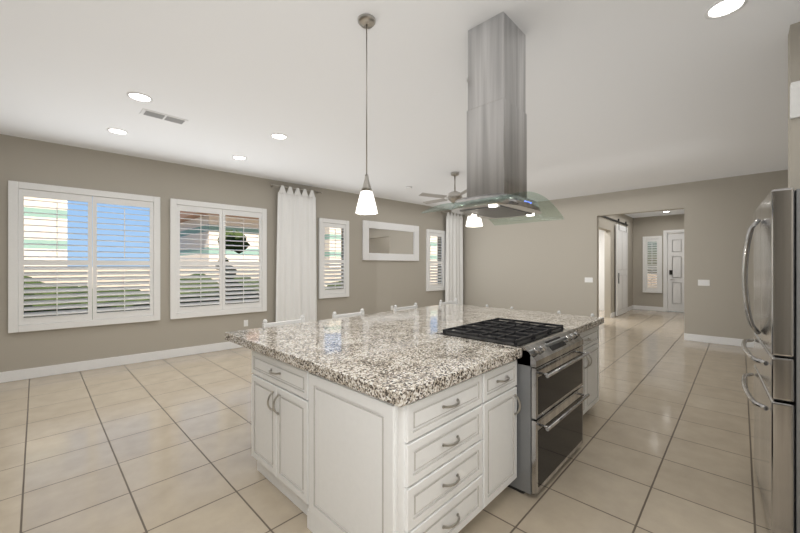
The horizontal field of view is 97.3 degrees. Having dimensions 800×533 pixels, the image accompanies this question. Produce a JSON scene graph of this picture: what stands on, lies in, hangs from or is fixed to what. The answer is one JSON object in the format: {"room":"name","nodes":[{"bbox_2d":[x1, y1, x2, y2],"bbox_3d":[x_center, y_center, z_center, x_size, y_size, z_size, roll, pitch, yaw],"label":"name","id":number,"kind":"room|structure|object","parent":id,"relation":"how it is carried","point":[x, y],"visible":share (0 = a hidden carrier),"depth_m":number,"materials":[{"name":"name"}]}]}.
{"room":"kitchen","nodes":[
{"label":"kitchen","id":0,"kind":"room"},
{"bbox_2d":[0,134,459,371],"bbox_3d":[-1.025,-0.100,8.057,19.160,3.080,0.200,0,0,-42],"label":"wall","id":1,"kind":"structure","parent":0,"point":[377,286],"depth_m":5.59,"materials":[{"name":"paint"}]},
{"bbox_2d":[8,180,159,332],"bbox_3d":[-4.294,-0.120,4.918,1.580,1.900,0.093,0,0,-42],"label":"window shutter","id":2,"kind":"object","parent":1,"relation":"attached to","point":[17,262],"visible":0.98,"depth_m":4.82,"materials":[{"name":"white wood"}]},
{"bbox_2d":[0,342,242,382],"bbox_3d":[-2.808,1.375,6.294,13.150,0.130,0.016,0,0,-42],"label":"baseboard","id":3,"kind":"structure","parent":1,"relation":"attached to","point":[22,374],"depth_m":5.04,"materials":[{"name":"white wood"}]},
{"bbox_2d":[170,198,266,318],"bbox_3d":[-3.050,-0.120,6.047,1.520,1.900,0.093,0,0,-42],"label":"window shutter","id":4,"kind":"object","parent":1,"relation":"attached to","point":[178,310],"visible":1,"depth_m":5.98,"materials":[{"name":"white wood"}]},
{"bbox_2d":[270,184,321,321],"bbox_3d":[-2.030,-0.058,6.910,1.090,2.955,0.148,0,0,-42],"label":"curtain","id":5,"kind":"object","parent":1,"relation":"attached to","point":[296,289],"visible":0.85,"depth_m":6.87,"materials":[{"name":"fabric"}]},
{"bbox_2d":[318,218,348,298],"bbox_3d":[-1.406,-0.170,7.539,0.740,1.670,0.093,0,0,-42],"label":"window shutter","id":6,"kind":"object","parent":1,"relation":"attached to","point":[332,291],"visible":1,"depth_m":7.50,"materials":[{"name":"white wood"}]},
{"bbox_2d":[362,220,418,260],"bbox_3d":[-0.184,-0.603,8.655,1.810,0.915,0.045,0,0,-42],"label":"mirror","id":7,"kind":"object","parent":1,"relation":"attached to","point":[385,241],"visible":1,"depth_m":8.58,"materials":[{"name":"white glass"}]},
{"bbox_2d":[426,229,444,290],"bbox_3d":[0.994,-0.170,9.716,0.740,1.670,0.093,0,0,-42],"label":"window shutter","id":8,"kind":"object","parent":1,"relation":"attached to","point":[433,286],"visible":0.96,"depth_m":9.69,"materials":[{"name":"white wood"}]},
{"bbox_2d":[441,211,464,304],"bbox_3d":[1.544,-0.058,10.152,1.040,2.955,0.148,0,0,-42],"label":"curtain","id":9,"kind":"object","parent":1,"relation":"attached to","point":[454,262],"visible":0.83,"depth_m":10.11,"materials":[{"name":"fabric"}]},
{"bbox_2d":[0,309,769,532],"bbox_3d":[1.370,1.490,5.779,8.470,0.100,18.610,0,0,44],"label":"floor","id":10,"kind":"structure","parent":0,"point":[165,446],"depth_m":2.73,"materials":[{"name":"tile"}]},
{"bbox_2d":[262,315,304,327],"bbox_3d":[-0.912,0.947,3.040,0.380,0.987,0.400,0,0,44],"label":"stool","id":11,"kind":"object","parent":10,"relation":"on","point":[266,324],"visible":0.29,"depth_m":3.14,"materials":[{"name":"white wood"}]},
{"bbox_2d":[332,309,363,318],"bbox_3d":[-0.411,0.947,3.558,0.380,0.987,0.400,0,0,44],"label":"stool","id":12,"kind":"object","parent":10,"relation":"on","point":[361,312],"visible":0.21,"depth_m":3.66,"materials":[{"name":"white wood"}]},
{"bbox_2d":[393,303,417,310],"bbox_3d":[0.194,0.947,4.183,0.380,0.987,0.400,0,0,44],"label":"stool","id":13,"kind":"object","parent":10,"relation":"on","point":[395,308],"visible":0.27,"depth_m":4.27,"materials":[{"name":"white wood"}]},
{"bbox_2d":[248,324,600,532],"bbox_3d":[0.468,1.005,2.962,1.512,0.870,2.892,0,0,44],"label":"kitchen island","id":14,"kind":"object","parent":10,"relation":"on","point":[401,421],"depth_m":1.80,"materials":[{"name":"wood"}]},
{"bbox_2d":[225,304,603,403],"bbox_3d":[0.343,0.540,3.133,1.895,0.060,2.940,0,0,44],"label":"island countertop","id":15,"kind":"structure","parent":14,"relation":"on","point":[401,356],"depth_m":2.25,"materials":[{"name":"stone"}]},
{"bbox_2d":[439,298,457,304],"bbox_3d":[0.806,0.947,4.815,0.380,0.987,0.400,0,0,44],"label":"stool","id":16,"kind":"object","parent":10,"relation":"on","point":[450,302],"visible":0.15,"depth_m":4.94,"materials":[{"name":"white wood"}]},
{"bbox_2d":[438,318,589,494],"bbox_3d":[0.891,0.959,2.721,0.826,0.962,0.898,0,0,44],"label":"range","id":17,"kind":"object","parent":10,"relation":"on","point":[550,394],"visible":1,"depth_m":2.36,"materials":[{"name":"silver metal"}]},
{"bbox_2d":[741,188,799,532],"bbox_3d":[2.436,0.525,1.891,0.862,1.830,0.910,0,0,41],"label":"fridge","id":18,"kind":"object","parent":10,"relation":"on","point":[774,227],"visible":1,"depth_m":1.77,"materials":[{"name":"silver metal"}]},
{"bbox_2d":[0,0,799,217],"bbox_3d":[1.370,-1.700,5.779,8.470,0.120,18.610,0,0,44],"label":"ceiling","id":19,"kind":"structure","parent":0,"point":[623,95],"depth_m":3.23,"materials":[{"name":"paint"}]},
{"bbox_2d":[107,128,128,134],"bbox_3d":[-3.421,-1.636,4.272,0.206,0.008,0.206,0,0,44],"label":"recessed light","id":20,"kind":"object","parent":19,"relation":"in","point":[117,131],"visible":1,"depth_m":4.28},
{"bbox_2d":[127,92,152,102],"bbox_3d":[-2.516,-1.636,3.410,0.206,0.008,0.206,0,0,44],"label":"recessed light","id":21,"kind":"object","parent":19,"relation":"in","point":[139,97],"visible":1,"depth_m":3.42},
{"bbox_2d":[140,109,187,124],"bbox_3d":[-2.580,-1.634,3.862,0.170,0.012,0.420,0,0,44],"label":"ceiling vent","id":22,"kind":"object","parent":19,"relation":"in","point":[158,115],"visible":1,"depth_m":3.84,"materials":[{"name":"white metal"}]},
{"bbox_2d":[232,155,246,159],"bbox_3d":[-2.420,-1.636,5.307,0.206,0.008,0.206,0,0,44],"label":"recessed light","id":23,"kind":"object","parent":19,"relation":"in","point":[239,157],"visible":0.98,"depth_m":5.29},
{"bbox_2d":[270,133,287,139],"bbox_3d":[-1.522,-1.636,4.438,0.206,0.008,0.206,0,0,44],"label":"recessed light","id":24,"kind":"object","parent":19,"relation":"in","point":[279,136],"visible":1,"depth_m":4.44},
{"bbox_2d":[355,14,377,214],"bbox_3d":[-0.222,-0.998,2.344,0.150,1.285,0.150,0,0,44],"label":"pendant light","id":25,"kind":"object","parent":19,"relation":"hanging from","point":[366,204],"visible":1,"depth_m":2.31,"materials":[{"name":"white glass"}]},
{"bbox_2d":[419,172,466,203],"bbox_3d":[0.928,-1.363,6.203,1.307,0.555,1.367,0,0,44],"label":"fan","id":26,"kind":"object","parent":19,"relation":"hanging from","point":[453,196],"visible":0.73,"depth_m":6.09,"materials":[{"name":"silver metal"}]},
{"bbox_2d":[466,79,482,226],"bbox_3d":[0.650,-0.998,3.087,0.150,1.285,0.150,0,0,44],"label":"pendant light","id":27,"kind":"object","parent":19,"relation":"hanging from","point":[474,221],"visible":0.33,"depth_m":3.04,"materials":[{"name":"white glass"}]},
{"bbox_2d":[423,11,562,224],"bbox_3d":[0.681,-0.995,2.472,0.570,1.290,0.960,0,0,44],"label":"range hood","id":28,"kind":"object","parent":19,"relation":"hanging from","point":[496,151],"visible":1,"depth_m":2.35,"materials":[{"name":"silver metal"}]},
{"bbox_2d":[704,0,747,18],"bbox_3d":[2.057,-1.636,2.226,0.206,0.008,0.206,0,0,44],"label":"recessed light","id":29,"kind":"object","parent":19,"relation":"in","point":[720,9],"visible":1,"depth_m":2.24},
{"bbox_2d":[599,230,603,309],"bbox_3d":[6.094,-0.100,12.298,2.790,3.080,0.150,0,0,44],"label":"wall","id":30,"kind":"structure","parent":0,"point":[601,269],"depth_m":11.65,"materials":[{"name":"paint"}]},
{"bbox_2d":[599,214,632,317],"bbox_3d":[6.128,-0.100,10.220,0.150,3.080,5.210,0,0,44],"label":"wall","id":31,"kind":"structure","parent":0,"point":[607,226],"depth_m":10.03,"materials":[{"name":"paint"}]},
{"bbox_2d":[601,216,627,315],"bbox_3d":[6.120,0.017,10.011,0.092,2.823,3.500,0,0,44],"label":"sliding door","id":32,"kind":"structure","parent":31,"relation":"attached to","point":[621,269],"depth_m":10.48,"materials":[{"name":"wood"}]},
{"bbox_2d":[611,305,633,317],"bbox_3d":[6.902,1.375,10.897,0.020,0.130,2.860,0,0,44],"label":"baseboard","id":33,"kind":"structure","parent":31,"relation":"attached to","point":[613,314],"depth_m":11.39,"materials":[{"name":"white wood"}]},
{"bbox_2d":[462,170,787,338],"bbox_3d":[4.449,-0.100,8.115,7.295,3.080,0.150,0,0,44],"label":"wall","id":34,"kind":"structure","parent":0,"point":[542,265],"depth_m":8.00,"materials":[{"name":"paint"}]},
{"bbox_2d":[585,277,592,282],"bbox_3d":[4.342,0.310,8.108,0.170,0.115,0.009,0,0,44],"label":"switch plate","id":35,"kind":"object","parent":34,"relation":"attached to","point":[588,279],"visible":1,"depth_m":8.10,"materials":[{"name":"white plastic"}]},
{"bbox_2d":[698,280,709,285],"bbox_3d":[5.786,0.310,6.710,0.170,0.115,0.009,0,0,44],"label":"switch plate","id":36,"kind":"object","parent":34,"relation":"attached to","point":[703,282],"visible":1,"depth_m":6.71,"materials":[{"name":"white plastic"}]},
{"bbox_2d":[684,333,753,347],"bbox_3d":[5.948,1.375,6.548,1.040,0.130,0.016,0,0,44],"label":"baseboard","id":37,"kind":"structure","parent":34,"relation":"attached to","point":[715,339],"depth_m":6.58,"materials":[{"name":"white wood"}]},
{"bbox_2d":[633,214,683,306],"bbox_3d":[8.599,-0.100,11.349,1.830,3.080,0.150,0,0,44],"label":"wall","id":38,"kind":"structure","parent":0,"point":[650,226],"depth_m":11.69,"materials":[{"name":"paint"}]},
{"bbox_2d":[634,305,665,310],"bbox_3d":[8.214,1.375,11.606,0.880,0.130,0.016,0,0,44],"label":"baseboard","id":39,"kind":"structure","parent":38,"relation":"attached to","point":[635,306],"depth_m":11.58,"materials":[{"name":"white wood"}]},
{"bbox_2d":[643,236,661,292],"bbox_3d":[8.258,-0.065,11.536,0.520,1.850,0.093,0,0,44],"label":"blinds","id":40,"kind":"object","parent":38,"relation":"attached to","point":[655,288],"visible":0.98,"depth_m":11.52,"materials":[{"name":"white wood"}]},
{"bbox_2d":[663,229,683,310],"bbox_3d":[8.906,0.140,11.041,1.040,2.600,0.165,0,0,44],"label":"trim","id":41,"kind":"structure","parent":38,"relation":"attached to","point":[665,267],"depth_m":11.32,"materials":[{"name":"white wood"}]},
{"bbox_2d":[668,233,683,311],"bbox_3d":[8.891,0.186,11.025,0.830,2.483,0.100,0,0,44],"label":"front door","id":42,"kind":"structure","parent":38,"relation":"in","point":[675,272],"depth_m":11.16,"materials":[{"name":"wood"}]},
{"bbox_2d":[788,22,799,189],"bbox_3d":[2.977,-0.100,2.184,0.760,3.080,0.160,0,0,44],"label":"wall","id":43,"kind":"structure","parent":0,"point":[794,123],"depth_m":2.38,"materials":[{"name":"paint"}]},
{"bbox_2d":[790,81,799,118],"bbox_3d":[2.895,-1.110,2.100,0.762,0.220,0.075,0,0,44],"label":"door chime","id":44,"kind":"structure","parent":43,"relation":"attached to","point":[794,99],"depth_m":2.34,"materials":[{"name":"white plastic"}]},
{"label":"outside","id":45,"kind":"structure","parent":0,"visible":0},
{"bbox_2d":[67,196,149,266],"bbox_3d":[-24.126,-18.550,44.233,0.200,40.020,150.000,0,0,44],"label":"sky","id":46,"kind":"structure","parent":45,"point":[101,226],"depth_m":37.33,"materials":[{"name":"blue"}]},
{"bbox_2d":[648,274,656,284],"bbox_3d":[3.248,1.520,17.733,100.000,0.120,150.000,0,0,44],"label":"ground","id":47,"kind":"structure","parent":45,"point":[652,279],"depth_m":39.57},
{"bbox_2d":[18,276,84,325],"bbox_3d":[-7.159,0.795,6.814,1.500,1.331,1.874,0,0,44],"label":"bush","id":48,"kind":"object","parent":47,"relation":"on","point":[50,298],"visible":0.17,"depth_m":6.76,"materials":[{"name":"green plant"}]},
{"bbox_2d":[79,286,149,319],"bbox_3d":[-6.355,0.931,7.748,1.417,1.058,2.044,0,0,44],"label":"bush","id":49,"kind":"object","parent":47,"relation":"on","point":[114,301],"visible":0.06,"depth_m":7.58,"materials":[{"name":"green plant"}]},
{"bbox_2d":[180,274,218,306],"bbox_3d":[-5.264,0.809,8.782,1.301,1.301,1.782,0,0,44],"label":"bush","id":50,"kind":"object","parent":47,"relation":"on","point":[198,288],"visible":0.1,"depth_m":8.53,"materials":[{"name":"green plant"}]},
{"bbox_2d":[18,188,437,266],"bbox_3d":[-10.300,-1.750,24.585,9.000,6.420,39.000,0,0,44],"label":"house","id":51,"kind":"structure","parent":47,"relation":"on","point":[64,224],"depth_m":19.63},
{"bbox_2d":[24,267,437,291],"bbox_3d":[-4.498,0.740,11.313,0.200,1.440,50.000,0,0,44],"label":"fence","id":52,"kind":"object","parent":47,"relation":"on","point":[149,276],"depth_m":8.69,"materials":[{"name":"wood"}]},
{"bbox_2d":[216,229,249,303],"bbox_3d":[-3.928,0.312,8.173,0.721,2.296,0.688,0,0,44],"label":"tree","id":53,"kind":"object","parent":47,"relation":"on","point":[228,234],"visible":0.56,"depth_m":8.01,"materials":[{"name":"green plant"}]},
{"bbox_2d":[217,277,258,303],"bbox_3d":[-4.273,0.865,9.710,1.458,1.189,1.677,0,0,44],"label":"bush","id":54,"kind":"object","parent":47,"relation":"on","point":[244,290],"visible":0.12,"depth_m":9.23,"materials":[{"name":"green plant"}]}
]}

